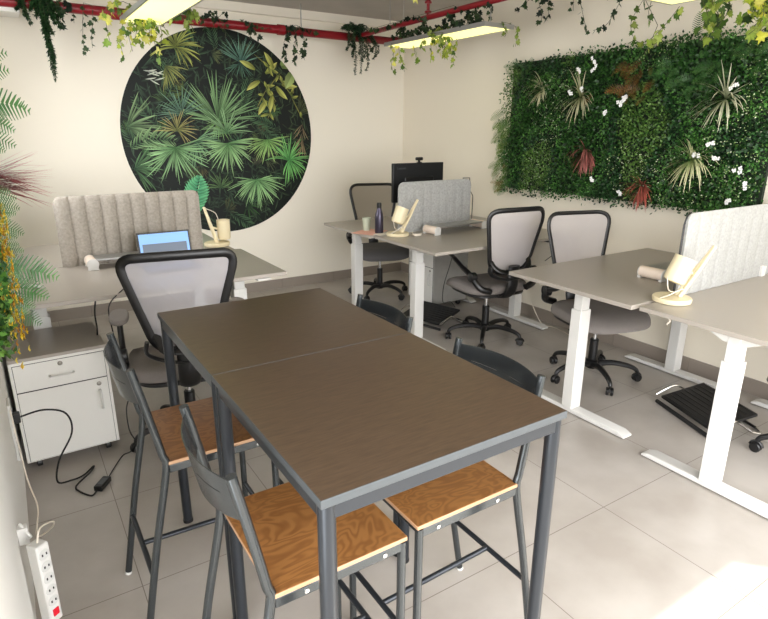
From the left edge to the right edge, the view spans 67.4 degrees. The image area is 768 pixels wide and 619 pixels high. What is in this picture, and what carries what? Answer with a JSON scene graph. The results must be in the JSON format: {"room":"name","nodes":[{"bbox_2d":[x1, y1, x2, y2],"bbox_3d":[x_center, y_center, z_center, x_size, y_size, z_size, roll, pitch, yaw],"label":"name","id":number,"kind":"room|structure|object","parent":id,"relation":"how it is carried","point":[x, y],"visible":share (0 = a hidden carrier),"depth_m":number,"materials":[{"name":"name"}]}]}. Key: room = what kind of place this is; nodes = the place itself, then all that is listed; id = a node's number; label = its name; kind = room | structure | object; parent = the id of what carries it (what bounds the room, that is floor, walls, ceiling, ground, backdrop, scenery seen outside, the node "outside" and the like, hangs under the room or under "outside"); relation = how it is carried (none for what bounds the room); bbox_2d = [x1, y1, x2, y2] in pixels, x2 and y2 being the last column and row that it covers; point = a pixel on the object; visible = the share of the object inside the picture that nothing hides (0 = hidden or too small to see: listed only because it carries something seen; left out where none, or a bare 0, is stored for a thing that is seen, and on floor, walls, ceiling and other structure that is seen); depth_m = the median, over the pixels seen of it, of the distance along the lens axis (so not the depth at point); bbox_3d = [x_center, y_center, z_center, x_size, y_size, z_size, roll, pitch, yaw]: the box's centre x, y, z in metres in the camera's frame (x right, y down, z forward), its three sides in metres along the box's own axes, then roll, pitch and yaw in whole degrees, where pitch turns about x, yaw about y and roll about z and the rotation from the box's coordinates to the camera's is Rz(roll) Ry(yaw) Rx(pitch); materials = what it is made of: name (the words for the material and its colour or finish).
{"room":"open-plan office","nodes":[
{"label":"open-plan office","id":0,"kind":"room"},
{"bbox_2d":[0,323,35,618],"bbox_3d":[-1.457,-0.302,1.846,0.150,2.660,6.310,-11,20,-31],"label":"wall","id":1,"kind":"structure","parent":0,"point":[17,597],"depth_m":1.83,"materials":[{"name":"white paint"}]},
{"bbox_2d":[0,6,19,17],"bbox_3d":[-2.822,-2.118,4.066,0.420,0.035,0.250,-11,20,-31],"label":"trim","id":2,"kind":"structure","parent":1,"relation":"attached to","point":[4,11],"depth_m":4.08,"materials":[{"name":"white paint"}]},
{"bbox_2d":[6,397,20,460],"bbox_3d":[-1.584,0.513,2.486,0.040,0.260,0.100,-11,20,-31],"label":"wall socket","id":3,"kind":"object","parent":1,"relation":"attached to","point":[16,415],"visible":0.82,"depth_m":2.45,"materials":[{"name":"grey plastic"}]},
{"bbox_2d":[16,523,31,545],"bbox_3d":[-1.161,0.726,1.863,0.040,0.077,0.045,-11,20,-31],"label":"plug","id":4,"kind":"object","parent":1,"relation":"attached to","point":[23,534],"visible":1,"depth_m":1.85,"materials":[{"name":"grey plastic"}]},
{"bbox_2d":[0,49,59,368],"bbox_3d":[-1.353,-0.520,2.073,0.325,1.328,0.905,-11,20,-31],"label":"garden","id":5,"kind":"object","parent":1,"relation":"attached to","point":[8,299],"visible":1,"depth_m":2.27,"materials":[{"name":"green plant"}]},
{"bbox_2d":[26,538,62,618],"bbox_3d":[-1.093,0.879,1.859,0.052,0.300,0.044,7,19,21],"label":"power strip","id":6,"kind":"object","parent":1,"relation":"attached to","point":[39,556],"visible":0.99,"depth_m":1.84,"materials":[{"name":"white plastic"},{"name":"red plastic"}]},
{"bbox_2d":[9,410,54,542],"bbox_3d":[-1.284,0.680,2.132,0.066,0.385,0.747,-12,21,-34],"label":"cable","id":7,"kind":"object","parent":6,"relation":"attached to","point":[53,521],"visible":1,"depth_m":2.30,"materials":[{"name":"beige plastic"}]},
{"bbox_2d":[39,548,48,560],"bbox_3d":[-1.071,0.772,1.816,0.002,0.037,0.037,7,19,21],"label":"socket","id":8,"kind":"object","parent":6,"relation":"attached to","point":[43,552],"depth_m":1.82,"materials":[{"name":"white plastic"}]},
{"bbox_2d":[41,560,51,571],"bbox_3d":[-1.071,0.815,1.830,0.002,0.037,0.037,7,19,21],"label":"socket","id":9,"kind":"object","parent":6,"relation":"attached to","point":[46,565],"depth_m":1.83,"materials":[{"name":"white plastic"}]},
{"bbox_2d":[44,572,53,583],"bbox_3d":[-1.072,0.858,1.843,0.002,0.037,0.037,7,19,21],"label":"socket","id":10,"kind":"object","parent":6,"relation":"attached to","point":[48,576],"depth_m":1.84,"materials":[{"name":"white plastic"}]},
{"bbox_2d":[46,583,55,594],"bbox_3d":[-1.072,0.901,1.857,0.002,0.037,0.037,7,19,21],"label":"socket","id":11,"kind":"object","parent":6,"relation":"attached to","point":[50,587],"depth_m":1.85,"materials":[{"name":"white plastic"}]},
{"bbox_2d":[49,594,58,605],"bbox_3d":[-1.072,0.944,1.870,0.002,0.037,0.037,7,19,21],"label":"socket","id":12,"kind":"object","parent":6,"relation":"attached to","point":[53,598],"depth_m":1.87,"materials":[{"name":"white plastic"}]},
{"bbox_2d":[53,606,59,616],"bbox_3d":[-1.071,0.986,1.883,0.004,0.026,0.020,7,19,21],"label":"switch","id":13,"kind":"object","parent":6,"relation":"attached to","point":[56,609],"depth_m":1.88,"materials":[{"name":"red plastic"}]},
{"bbox_2d":[0,0,403,315],"bbox_3d":[-1.498,-1.452,5.511,4.330,2.660,0.200,-11,20,-31],"label":"wall","id":14,"kind":"structure","parent":0,"point":[71,128],"depth_m":4.98,"materials":[{"name":"beige paint"}]},
{"bbox_2d":[11,262,400,326],"bbox_3d":[-1.452,-0.203,5.806,3.916,0.100,0.012,-11,20,-31],"label":"baseboard","id":15,"kind":"structure","parent":14,"relation":"attached to","point":[101,309],"depth_m":5.93,"materials":[{"name":"tile"}]},
{"bbox_2d":[120,27,310,230],"bbox_3d":[-1.480,-1.622,5.336,1.776,1.803,0.014,-11,20,-31],"label":"wall mural","id":16,"kind":"object","parent":14,"relation":"attached to","point":[225,121],"visible":0.97,"depth_m":5.28},
{"bbox_2d":[130,0,406,30],"bbox_3d":[-1.425,-2.653,5.024,3.930,0.075,0.050,-11,20,-31],"label":"trim","id":17,"kind":"structure","parent":14,"relation":"attached to","point":[222,5],"depth_m":5.33,"materials":[{"name":"beige paint"}]},
{"bbox_2d":[225,0,480,21],"bbox_3d":[0.249,-1.973,2.503,4.330,0.150,6.650,-11,20,-31],"label":"ceiling","id":18,"kind":"structure","parent":0,"point":[376,9],"depth_m":5.22,"materials":[{"name":"paint"}]},
{"bbox_2d":[120,0,202,25],"bbox_3d":[-1.328,-1.982,3.396,0.270,0.380,1.250,-11,20,-31],"label":"ceiling light","id":19,"kind":"object","parent":18,"relation":"hanging from","point":[161,11],"visible":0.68,"depth_m":3.50,"materials":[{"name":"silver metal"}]},
{"bbox_2d":[97,0,169,65],"bbox_3d":[-1.653,-1.824,3.828,0.308,0.382,0.410,6,18,18],"label":"ivy","id":20,"kind":"object","parent":19,"relation":"hanging from","point":[142,25],"visible":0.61,"depth_m":3.84,"materials":[{"name":"yellow"}]},
{"bbox_2d":[161,8,199,34],"bbox_3d":[-1.399,-1.983,3.924,0.278,0.214,0.417,-11,20,-31],"label":"ivy","id":21,"kind":"object","parent":19,"relation":"hanging from","point":[190,15],"visible":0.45,"depth_m":3.85,"materials":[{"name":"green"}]},
{"bbox_2d":[0,0,401,44],"bbox_3d":[-1.379,-2.470,4.771,3.670,0.274,0.086,-11,20,-31],"label":"pipe","id":22,"kind":"object","parent":18,"relation":"hanging from","point":[278,29],"visible":0.57,"depth_m":4.87,"materials":[{"name":"red metal"}]},
{"bbox_2d":[14,0,64,81],"bbox_3d":[-2.442,-1.968,4.119,0.328,0.648,0.159,-11,20,-31],"label":"hanging fern","id":23,"kind":"object","parent":22,"relation":"hanging from","point":[40,7],"visible":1,"depth_m":4.09,"materials":[{"name":"green plant"}]},
{"bbox_2d":[51,0,75,29],"bbox_3d":[-2.320,-2.140,4.163,0.178,0.230,0.064,-11,20,-31],"label":"ivy","id":24,"kind":"object","parent":22,"relation":"hanging from","point":[68,5],"visible":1,"depth_m":4.17,"materials":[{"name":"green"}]},
{"bbox_2d":[80,3,97,55],"bbox_3d":[-2.192,-2.076,4.281,0.139,0.362,0.052,-11,20,-31],"label":"ivy","id":25,"kind":"object","parent":22,"relation":"hanging from","point":[90,23],"visible":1,"depth_m":4.28,"materials":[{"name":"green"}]},
{"bbox_2d":[175,10,228,38],"bbox_3d":[-1.471,-2.309,4.654,0.474,0.216,0.123,-11,20,-31],"label":"ivy","id":26,"kind":"object","parent":22,"relation":"hanging from","point":[206,15],"visible":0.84,"depth_m":4.69,"materials":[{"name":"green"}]},
{"bbox_2d":[240,19,271,41],"bbox_3d":[-1.089,-2.369,4.929,0.305,0.182,0.062,-13,22,-36],"label":"ivy","id":27,"kind":"object","parent":22,"relation":"hanging from","point":[250,30],"visible":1,"depth_m":4.91,"materials":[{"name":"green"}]},
{"bbox_2d":[281,25,318,65],"bbox_3d":[-0.748,-2.356,5.157,0.366,0.342,0.090,-11,20,-31],"label":"ivy","id":28,"kind":"object","parent":22,"relation":"hanging from","point":[291,28],"visible":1,"depth_m":5.12,"materials":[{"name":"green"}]},
{"bbox_2d":[340,21,379,74],"bbox_3d":[-0.227,-2.461,5.458,0.418,0.477,0.148,-11,20,-31],"label":"fern","id":29,"kind":"object","parent":22,"relation":"hanging from","point":[354,28],"visible":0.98,"depth_m":5.41,"materials":[{"name":"green plant"}]},
{"bbox_2d":[357,0,506,36],"bbox_3d":[0.808,-2.178,3.818,0.060,0.241,3.961,-10,20,-30],"label":"pipe","id":30,"kind":"object","parent":18,"relation":"hanging from","point":[473,5],"visible":0.95,"depth_m":4.46,"materials":[{"name":"red metal"}]},
{"bbox_2d":[368,1,491,33],"bbox_3d":[0.320,-2.290,4.537,0.100,0.116,1.700,-11,21,-32],"label":"ivy","id":31,"kind":"object","parent":30,"relation":"hanging from","point":[388,27],"visible":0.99,"depth_m":4.62,"materials":[{"name":"green plant"}]},
{"bbox_2d":[384,7,513,48],"bbox_3d":[0.463,-2.317,4.489,0.280,0.380,1.280,-11,20,-31],"label":"ceiling light","id":32,"kind":"object","parent":18,"relation":"hanging from","point":[484,27],"visible":0.88,"depth_m":4.31,"materials":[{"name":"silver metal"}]},
{"bbox_2d":[390,45,419,74],"bbox_3d":[0.167,-2.161,4.989,0.279,0.264,0.144,-4,18,-14],"label":"ivy","id":33,"kind":"object","parent":32,"relation":"hanging from","point":[394,58],"visible":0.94,"depth_m":4.96,"materials":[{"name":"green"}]},
{"bbox_2d":[391,10,483,40],"bbox_3d":[0.459,-2.222,4.514,0.404,0.176,1.179,-11,20,-31],"label":"ivy","id":34,"kind":"object","parent":32,"relation":"on","point":[457,23],"visible":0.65,"depth_m":4.57,"materials":[{"name":"green plant"}]},
{"bbox_2d":[419,27,457,67],"bbox_3d":[0.450,-2.067,4.563,0.249,0.289,0.500,11,21,31],"label":"ivy","id":35,"kind":"object","parent":32,"relation":"hanging from","point":[440,41],"visible":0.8,"depth_m":4.48,"materials":[{"name":"yellow"}]},
{"bbox_2d":[391,26,508,47],"bbox_3d":[0.463,-2.143,4.544,0.256,0.008,1.256,-11,20,-31],"label":"diffuser","id":36,"kind":"object","parent":32,"relation":"attached to","point":[463,32],"depth_m":4.37,"materials":[{"name":"yellow"}]},
{"bbox_2d":[486,6,492,20],"bbox_3d":[0.750,-2.185,4.044,0.082,0.323,0.059,-11,20,-31],"label":"ivy","id":37,"kind":"object","parent":32,"relation":"attached to","point":[491,11],"visible":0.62,"depth_m":4.08,"materials":[{"name":"green plant"}]},
{"bbox_2d":[501,22,519,46],"bbox_3d":[0.887,-1.960,4.108,0.190,0.166,0.078,-13,22,-35],"label":"ivy","id":38,"kind":"object","parent":32,"relation":"hanging from","point":[516,36],"visible":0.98,"depth_m":4.11,"materials":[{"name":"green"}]},
{"bbox_2d":[514,0,552,25],"bbox_3d":[1.123,-2.267,4.348,0.090,0.270,0.386,-11,20,-31],"label":"ivy","id":39,"kind":"object","parent":18,"relation":"hanging from","point":[539,13],"visible":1,"depth_m":4.29,"materials":[{"name":"green plant"}]},
{"bbox_2d":[568,0,589,34],"bbox_3d":[1.356,-2.124,4.005,0.080,0.415,0.194,-8,19,-25],"label":"ivy","id":40,"kind":"object","parent":18,"relation":"hanging from","point":[579,1],"visible":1,"depth_m":4.00,"materials":[{"name":"green plant"}]},
{"bbox_2d":[593,0,622,32],"bbox_3d":[1.504,-2.054,3.798,0.082,0.422,0.259,-11,20,-31],"label":"ivy","id":41,"kind":"object","parent":18,"relation":"hanging from","point":[614,12],"visible":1,"depth_m":3.83,"materials":[{"name":"green plant"}]},
{"bbox_2d":[646,0,697,4],"bbox_3d":[1.861,-1.739,2.663,0.274,0.380,1.246,-11,20,-31],"label":"ceiling light","id":42,"kind":"object","parent":18,"relation":"hanging from","point":[667,2],"visible":1,"depth_m":3.20,"materials":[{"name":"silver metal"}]},
{"bbox_2d":[628,0,683,52],"bbox_3d":[1.567,-1.658,3.354,0.106,0.312,0.344,-11,20,-31],"label":"ivy","id":43,"kind":"object","parent":42,"relation":"hanging from","point":[657,38],"visible":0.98,"depth_m":3.38,"materials":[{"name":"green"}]},
{"bbox_2d":[653,0,691,3],"bbox_3d":[1.861,-1.564,2.718,0.250,0.008,1.222,-11,20,-31],"label":"diffuser","id":44,"kind":"object","parent":42,"relation":"attached to","point":[657,1],"depth_m":3.20,"materials":[{"name":"yellow"}]},
{"bbox_2d":[693,0,767,46],"bbox_3d":[1.847,-1.523,2.979,0.322,0.306,0.530,-11,20,-31],"label":"ivy","id":45,"kind":"object","parent":42,"relation":"hanging from","point":[717,21],"visible":0.9,"depth_m":3.01,"materials":[{"name":"yellow"}]},
{"bbox_2d":[736,0,767,43],"bbox_3d":[1.841,-1.402,2.735,0.312,0.280,0.281,-15,23,-41],"label":"ivy","id":46,"kind":"object","parent":42,"relation":"hanging from","point":[758,4],"visible":1,"depth_m":2.72,"materials":[{"name":"yellow"}]},
{"bbox_2d":[14,270,767,618],"bbox_3d":[0.238,0.684,3.337,4.330,0.100,6.650,-11,20,-31],"label":"floor","id":47,"kind":"structure","parent":0,"point":[631,536],"depth_m":2.44,"materials":[{"name":"tile"}]},
{"bbox_2d":[20,409,97,495],"bbox_3d":[-1.466,0.631,2.615,0.256,0.416,0.269,-11,20,-31],"label":"cable","id":48,"kind":"object","parent":47,"relation":"on","point":[62,411],"visible":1,"depth_m":2.64,"materials":[{"name":"black rubber"}]},
{"bbox_2d":[4,321,119,465],"bbox_3d":[-1.651,0.433,2.965,0.412,0.585,0.458,-11,21,-32],"label":"base cabinet","id":49,"kind":"object","parent":47,"relation":"on","point":[66,368],"visible":0.98,"depth_m":2.80,"materials":[{"name":"white metal"}]},
{"bbox_2d":[94,476,110,491],"bbox_3d":[-1.313,0.812,2.689,0.040,0.028,0.090,1,17,3],"label":"power adapter","id":50,"kind":"object","parent":47,"relation":"on","point":[104,481],"visible":1,"depth_m":2.67,"materials":[{"name":"black plastic"}]},
{"bbox_2d":[2,233,233,315],"bbox_3d":[-1.834,-0.036,4.101,1.360,0.800,0.820,-11,20,-31],"label":"desk","id":51,"kind":"object","parent":47,"relation":"on","point":[51,253],"visible":0.07,"depth_m":3.80,"materials":[{"name":"laminate"}]},
{"bbox_2d":[53,190,202,266],"bbox_3d":[-1.571,-0.518,3.611,0.840,0.415,0.048,-11,20,-31],"label":"screen","id":52,"kind":"object","parent":51,"relation":"on","point":[102,224],"visible":0.74,"depth_m":3.54,"materials":[{"name":"fabric"}]},
{"bbox_2d":[203,207,230,247],"bbox_3d":[-1.185,-0.591,4.075,0.191,0.279,0.180,-11,20,-31],"label":"desk lamp","id":53,"kind":"object","parent":51,"relation":"on","point":[223,225],"visible":1,"depth_m":4.07,"materials":[{"name":"beige plastic"}]},
{"bbox_2d":[108,289,134,475],"bbox_3d":[-1.320,0.337,2.892,0.081,0.808,0.568,-3,18,-9],"label":"cable","id":54,"kind":"object","parent":47,"relation":"on","point":[122,289],"visible":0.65,"depth_m":2.91,"materials":[{"name":"black rubber"}]},
{"bbox_2d":[9,249,286,329],"bbox_3d":[-1.375,0.169,3.453,1.400,0.800,0.800,-11,20,-31],"label":"desk","id":55,"kind":"object","parent":47,"relation":"on","point":[74,285],"visible":0.27,"depth_m":3.14,"materials":[{"name":"laminate"}]},
{"bbox_2d":[11,284,43,291],"bbox_3d":[-1.812,-0.114,2.945,0.081,0.038,0.148,7,19,20],"label":"sunglasses","id":56,"kind":"object","parent":55,"relation":"on","point":[31,284],"visible":0.38,"depth_m":2.94,"materials":[{"name":"grey"}]},
{"bbox_2d":[94,301,97,334],"bbox_3d":[-1.464,0.083,2.933,0.057,0.277,0.018,7,18,19],"label":"cable","id":57,"kind":"object","parent":55,"relation":"hanging from","point":[94,301],"visible":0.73,"depth_m":2.91,"materials":[{"name":"black rubber"}]},
{"bbox_2d":[84,251,138,270],"bbox_3d":[-1.515,-0.323,3.570,0.606,0.067,0.152,-11,20,-31],"label":"paper roll","id":58,"kind":"object","parent":55,"relation":"on","point":[91,261],"visible":0.59,"depth_m":3.43,"materials":[{"name":"white paper"}]},
{"bbox_2d":[136,229,191,252],"bbox_3d":[-1.282,-0.350,3.444,0.310,0.197,0.269,-11,20,-31],"label":"laptop","id":59,"kind":"object","parent":55,"relation":"on","point":[175,240],"visible":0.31,"depth_m":3.52,"materials":[{"name":"black"}]},
{"bbox_2d":[255,277,270,280],"bbox_3d":[-0.700,-0.179,3.333,0.080,0.013,0.055,-11,20,-31],"label":"switch","id":60,"kind":"object","parent":55,"relation":"attached to","point":[256,278],"depth_m":3.31,"materials":[{"name":"grey plastic"}]},
{"bbox_2d":[109,247,243,452],"bbox_3d":[-1.024,0.177,2.953,0.660,1.086,0.623,-7,19,-21],"label":"office chair","id":61,"kind":"object","parent":47,"relation":"on","point":[153,283],"visible":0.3,"depth_m":2.60,"materials":[{"name":"black"}]},
{"bbox_2d":[103,332,278,618],"bbox_3d":[-0.667,0.549,2.005,0.493,0.952,0.382,-11,20,-31],"label":"bar stool","id":62,"kind":"object","parent":47,"relation":"on","point":[164,425],"visible":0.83,"depth_m":1.90,"materials":[{"name":"grey metal"}]},
{"bbox_2d":[157,288,408,618],"bbox_3d":[-0.389,0.489,2.228,0.687,0.930,0.687,-11,20,-31],"label":"bar table","id":63,"kind":"object","parent":47,"relation":"on","point":[219,338],"visible":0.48,"depth_m":2.03,"materials":[{"name":"grey metal"}]},
{"bbox_2d":[179,403,406,618],"bbox_3d":[-0.249,0.707,1.508,0.493,0.952,0.382,-11,20,-31],"label":"bar stool","id":64,"kind":"object","parent":47,"relation":"on","point":[276,527],"visible":0.93,"depth_m":1.42,"materials":[{"name":"brown wood"}]},
{"bbox_2d":[279,294,412,484],"bbox_3d":[-0.152,0.463,2.287,0.493,0.952,0.382,-11,20,-31],"label":"bar stool","id":65,"kind":"object","parent":47,"relation":"on","point":[391,314],"visible":0.19,"depth_m":2.29,"materials":[{"name":"grey metal"}]},
{"bbox_2d":[346,183,408,300],"bbox_3d":[-0.048,-0.675,5.698,0.619,1.078,0.611,-4,18,-13],"label":"office chair","id":66,"kind":"object","parent":47,"relation":"on","point":[364,197],"visible":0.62,"depth_m":5.80,"materials":[{"name":"black"}]},
{"bbox_2d":[212,332,566,618],"bbox_3d":[-0.018,0.664,1.676,0.687,0.930,0.687,-11,20,-31],"label":"bar table","id":67,"kind":"object","parent":47,"relation":"on","point":[350,428],"visible":0.9,"depth_m":1.43,"materials":[{"name":"brown wood"}]},
{"bbox_2d":[324,215,486,305],"bbox_3d":[0.280,-0.406,5.310,1.445,0.800,0.775,-11,20,-31],"label":"desk","id":68,"kind":"object","parent":47,"relation":"on","point":[351,226],"visible":0.23,"depth_m":5.09,"materials":[{"name":"metal"}]},
{"bbox_2d":[353,229,387,234],"bbox_3d":[-0.117,-0.631,4.682,0.200,0.001,0.260,10,20,27],"label":"paper sheet","id":69,"kind":"object","parent":68,"relation":"on","point":[371,231],"visible":0.79,"depth_m":4.65,"materials":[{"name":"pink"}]},
{"bbox_2d":[362,217,370,230],"bbox_3d":[-0.143,-0.704,4.741,0.072,0.105,0.072,-11,20,-31],"label":"cup","id":70,"kind":"object","parent":69,"relation":"on","point":[366,220],"visible":1,"depth_m":4.72,"materials":[{"name":"grey ceramic"}]},
{"bbox_2d":[375,202,382,232],"bbox_3d":[-0.039,-0.732,4.603,0.070,0.242,0.070,-11,20,-31],"label":"water bottle","id":71,"kind":"object","parent":69,"relation":"on","point":[379,214],"visible":1,"depth_m":4.58,"materials":[{"name":"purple metal"}]},
{"bbox_2d":[391,162,442,202],"bbox_3d":[0.289,-1.007,5.011,0.530,0.525,0.200,-11,20,-31],"label":"computer monitor","id":72,"kind":"object","parent":68,"relation":"on","point":[424,171],"visible":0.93,"depth_m":4.90,"materials":[{"name":"black plastic"}]},
{"bbox_2d":[415,157,422,162],"bbox_3d":[0.301,-1.280,4.926,0.070,0.045,0.040,-11,20,-31],"label":"webcam","id":73,"kind":"object","parent":72,"relation":"on","point":[416,158],"visible":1,"depth_m":4.91,"materials":[{"name":"black plastic"}]},
{"bbox_2d":[397,177,472,231],"bbox_3d":[0.444,-0.874,4.785,0.796,0.409,0.034,-11,20,-31],"label":"screen","id":74,"kind":"object","parent":68,"relation":"on","point":[440,201],"visible":0.82,"depth_m":4.75,"materials":[{"name":"fabric"}]},
{"bbox_2d":[400,301,462,330],"bbox_3d":[0.412,0.041,5.029,0.492,0.116,0.361,15,23,39],"label":"footrest","id":75,"kind":"object","parent":47,"relation":"on","point":[433,313],"visible":0.67,"depth_m":4.96,"materials":[{"name":"black plastic"}]},
{"bbox_2d":[408,249,467,303],"bbox_3d":[0.497,-0.335,5.488,0.428,0.560,0.400,-11,20,-31],"label":"base cabinet","id":76,"kind":"object","parent":47,"relation":"on","point":[436,267],"visible":0.57,"depth_m":5.31,"materials":[{"name":"grey metal"}]},
{"bbox_2d":[349,337,545,618],"bbox_3d":[0.191,0.619,1.795,0.493,0.952,0.382,-11,20,-31],"label":"bar stool","id":77,"kind":"object","parent":47,"relation":"on","point":[429,507],"visible":0.59,"depth_m":1.65,"materials":[{"name":"grey metal"}]},
{"bbox_2d":[375,226,548,349],"bbox_3d":[0.728,-0.207,4.681,1.405,0.800,0.780,-11,20,-31],"label":"desk","id":78,"kind":"object","parent":47,"relation":"on","point":[454,240],"visible":0.53,"depth_m":4.42,"materials":[{"name":"laminate"}]},
{"bbox_2d":[386,199,418,236],"bbox_3d":[0.148,-0.717,4.504,0.269,0.274,0.180,-8,19,-26],"label":"desk lamp","id":79,"kind":"object","parent":78,"relation":"on","point":[400,216],"visible":1,"depth_m":4.46,"materials":[{"name":"beige plastic"}]},
{"bbox_2d":[442,254,454,306],"bbox_3d":[0.498,-0.211,4.402,0.084,0.578,0.577,3,18,10],"label":"cable","id":80,"kind":"object","parent":78,"relation":"hanging from","point":[452,254],"visible":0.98,"depth_m":4.22,"materials":[{"name":"black rubber"}]},
{"bbox_2d":[423,219,486,235],"bbox_3d":[0.592,-0.684,4.750,0.606,0.067,0.152,-13,22,-36],"label":"monitor stand","id":81,"kind":"object","parent":78,"relation":"on","point":[435,229],"visible":0.98,"depth_m":4.67,"materials":[{"name":"white plastic"}]},
{"bbox_2d":[445,206,544,348],"bbox_3d":[0.817,-0.286,4.462,0.623,1.082,0.668,-8,19,-25],"label":"office chair","id":82,"kind":"object","parent":47,"relation":"on","point":[512,233],"visible":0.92,"depth_m":4.17,"materials":[{"name":"black"}]},
{"bbox_2d":[531,302,568,334],"bbox_3d":[1.444,0.078,4.785,0.073,0.203,0.537,-14,22,-38],"label":"cable","id":83,"kind":"object","parent":47,"relation":"on","point":[531,302],"visible":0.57,"depth_m":4.90,"materials":[{"name":"beige plastic"}]},
{"bbox_2d":[541,210,650,395],"bbox_3d":[1.390,-0.062,3.761,0.627,1.078,0.654,-5,18,-16],"label":"office chair","id":84,"kind":"object","parent":47,"relation":"on","point":[582,234],"visible":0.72,"depth_m":3.86,"materials":[{"name":"black"}]},
{"bbox_2d":[509,248,765,438],"bbox_3d":[1.526,0.153,3.544,1.350,0.800,0.820,-11,20,-31],"label":"desk","id":85,"kind":"object","parent":47,"relation":"on","point":[612,279],"visible":0.68,"depth_m":3.33,"materials":[{"name":"laminate"}]},
{"bbox_2d":[637,261,670,281],"bbox_3d":[1.735,-0.246,3.371,0.606,0.067,0.152,-11,20,-31],"label":"monitor stand","id":86,"kind":"object","parent":85,"relation":"on","point":[654,271],"visible":0.41,"depth_m":3.23,"materials":[{"name":"beige plastic"}]},
{"bbox_2d":[673,203,767,294],"bbox_3d":[1.869,-0.343,3.092,0.952,0.420,0.060,-11,20,-31],"label":"screen","id":87,"kind":"object","parent":85,"relation":"attached to","point":[739,235],"visible":0.96,"depth_m":3.05,"materials":[{"name":"fabric"}]},
{"bbox_2d":[639,274,767,518],"bbox_3d":[1.989,0.364,2.878,1.325,0.800,0.805,-11,20,-31],"label":"desk","id":88,"kind":"object","parent":47,"relation":"on","point":[736,313],"visible":1,"depth_m":2.62,"materials":[{"name":"metal"}]},
{"bbox_2d":[652,245,716,305],"bbox_3d":[1.453,-0.172,2.786,0.269,0.274,0.180,-1,17,-4],"label":"desk lamp","id":89,"kind":"object","parent":88,"relation":"on","point":[682,271],"visible":1,"depth_m":2.76,"materials":[{"name":"beige plastic"}]},
{"bbox_2d":[655,382,761,436],"bbox_3d":[1.885,0.573,3.353,0.361,0.116,0.492,-3,18,-11],"label":"footrest","id":90,"kind":"object","parent":47,"relation":"on","point":[696,401],"visible":0.75,"depth_m":3.36,"materials":[{"name":"black plastic"}]},
{"bbox_2d":[748,377,767,452],"bbox_3d":[2.209,0.274,2.703,0.620,1.078,0.625,-11,20,-31],"label":"office chair","id":91,"kind":"object","parent":47,"relation":"on","point":[755,445],"visible":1,"depth_m":2.98,"materials":[{"name":"black plastic"}]},
{"bbox_2d":[401,0,767,383],"bbox_3d":[2.035,-0.934,3.910,0.200,2.660,6.450,-11,20,-31],"label":"wall","id":92,"kind":"structure","parent":0,"point":[447,111],"depth_m":4.88,"materials":[{"name":"beige paint"}]},
{"bbox_2d":[401,262,767,399],"bbox_3d":[1.806,0.240,4.439,0.012,0.100,5.950,-11,20,-31],"label":"baseboard","id":93,"kind":"structure","parent":92,"relation":"attached to","point":[754,387],"depth_m":4.25,"materials":[{"name":"painted wood"}]},
{"bbox_2d":[488,13,767,215],"bbox_3d":[1.550,-1.337,4.089,0.301,1.248,2.325,-11,20,-31],"label":"garden","id":94,"kind":"object","parent":92,"relation":"attached to","point":[677,124],"visible":0.98,"depth_m":3.90,"materials":[{"name":"green plant"}]},
{"bbox_2d":[705,141,714,146],"bbox_3d":[1.977,-1.003,3.490,0.006,0.040,0.058,-11,20,-31],"label":"flower","id":95,"kind":"object","parent":94,"relation":"on","point":[712,142],"depth_m":3.49,"materials":[{"name":"white plant"}]},
{"bbox_2d":[724,198,730,204],"bbox_3d":[2.064,-0.648,3.458,0.006,0.042,0.039,-11,20,-31],"label":"flower","id":96,"kind":"object","parent":94,"relation":"on","point":[726,201],"depth_m":3.46,"materials":[{"name":"white plant"}]},
{"bbox_2d":[729,82,738,90],"bbox_3d":[2.021,-1.288,3.331,0.006,0.046,0.062,-11,20,-31],"label":"flower","id":97,"kind":"object","parent":94,"relation":"on","point":[736,84],"depth_m":3.33,"materials":[{"name":"white plant"}]},
{"bbox_2d":[731,166,741,174],"bbox_3d":[2.075,-0.820,3.387,0.006,0.053,0.062,-11,20,-31],"label":"flower","id":98,"kind":"object","parent":94,"relation":"on","point":[733,170],"depth_m":3.38,"materials":[{"name":"white plant"}]},
{"bbox_2d":[742,181,746,190],"bbox_3d":[2.106,-0.722,3.365,0.006,0.056,0.030,-11,20,-31],"label":"flower","id":99,"kind":"object","parent":94,"relation":"on","point":[743,182],"depth_m":3.36,"materials":[{"name":"white plant"}]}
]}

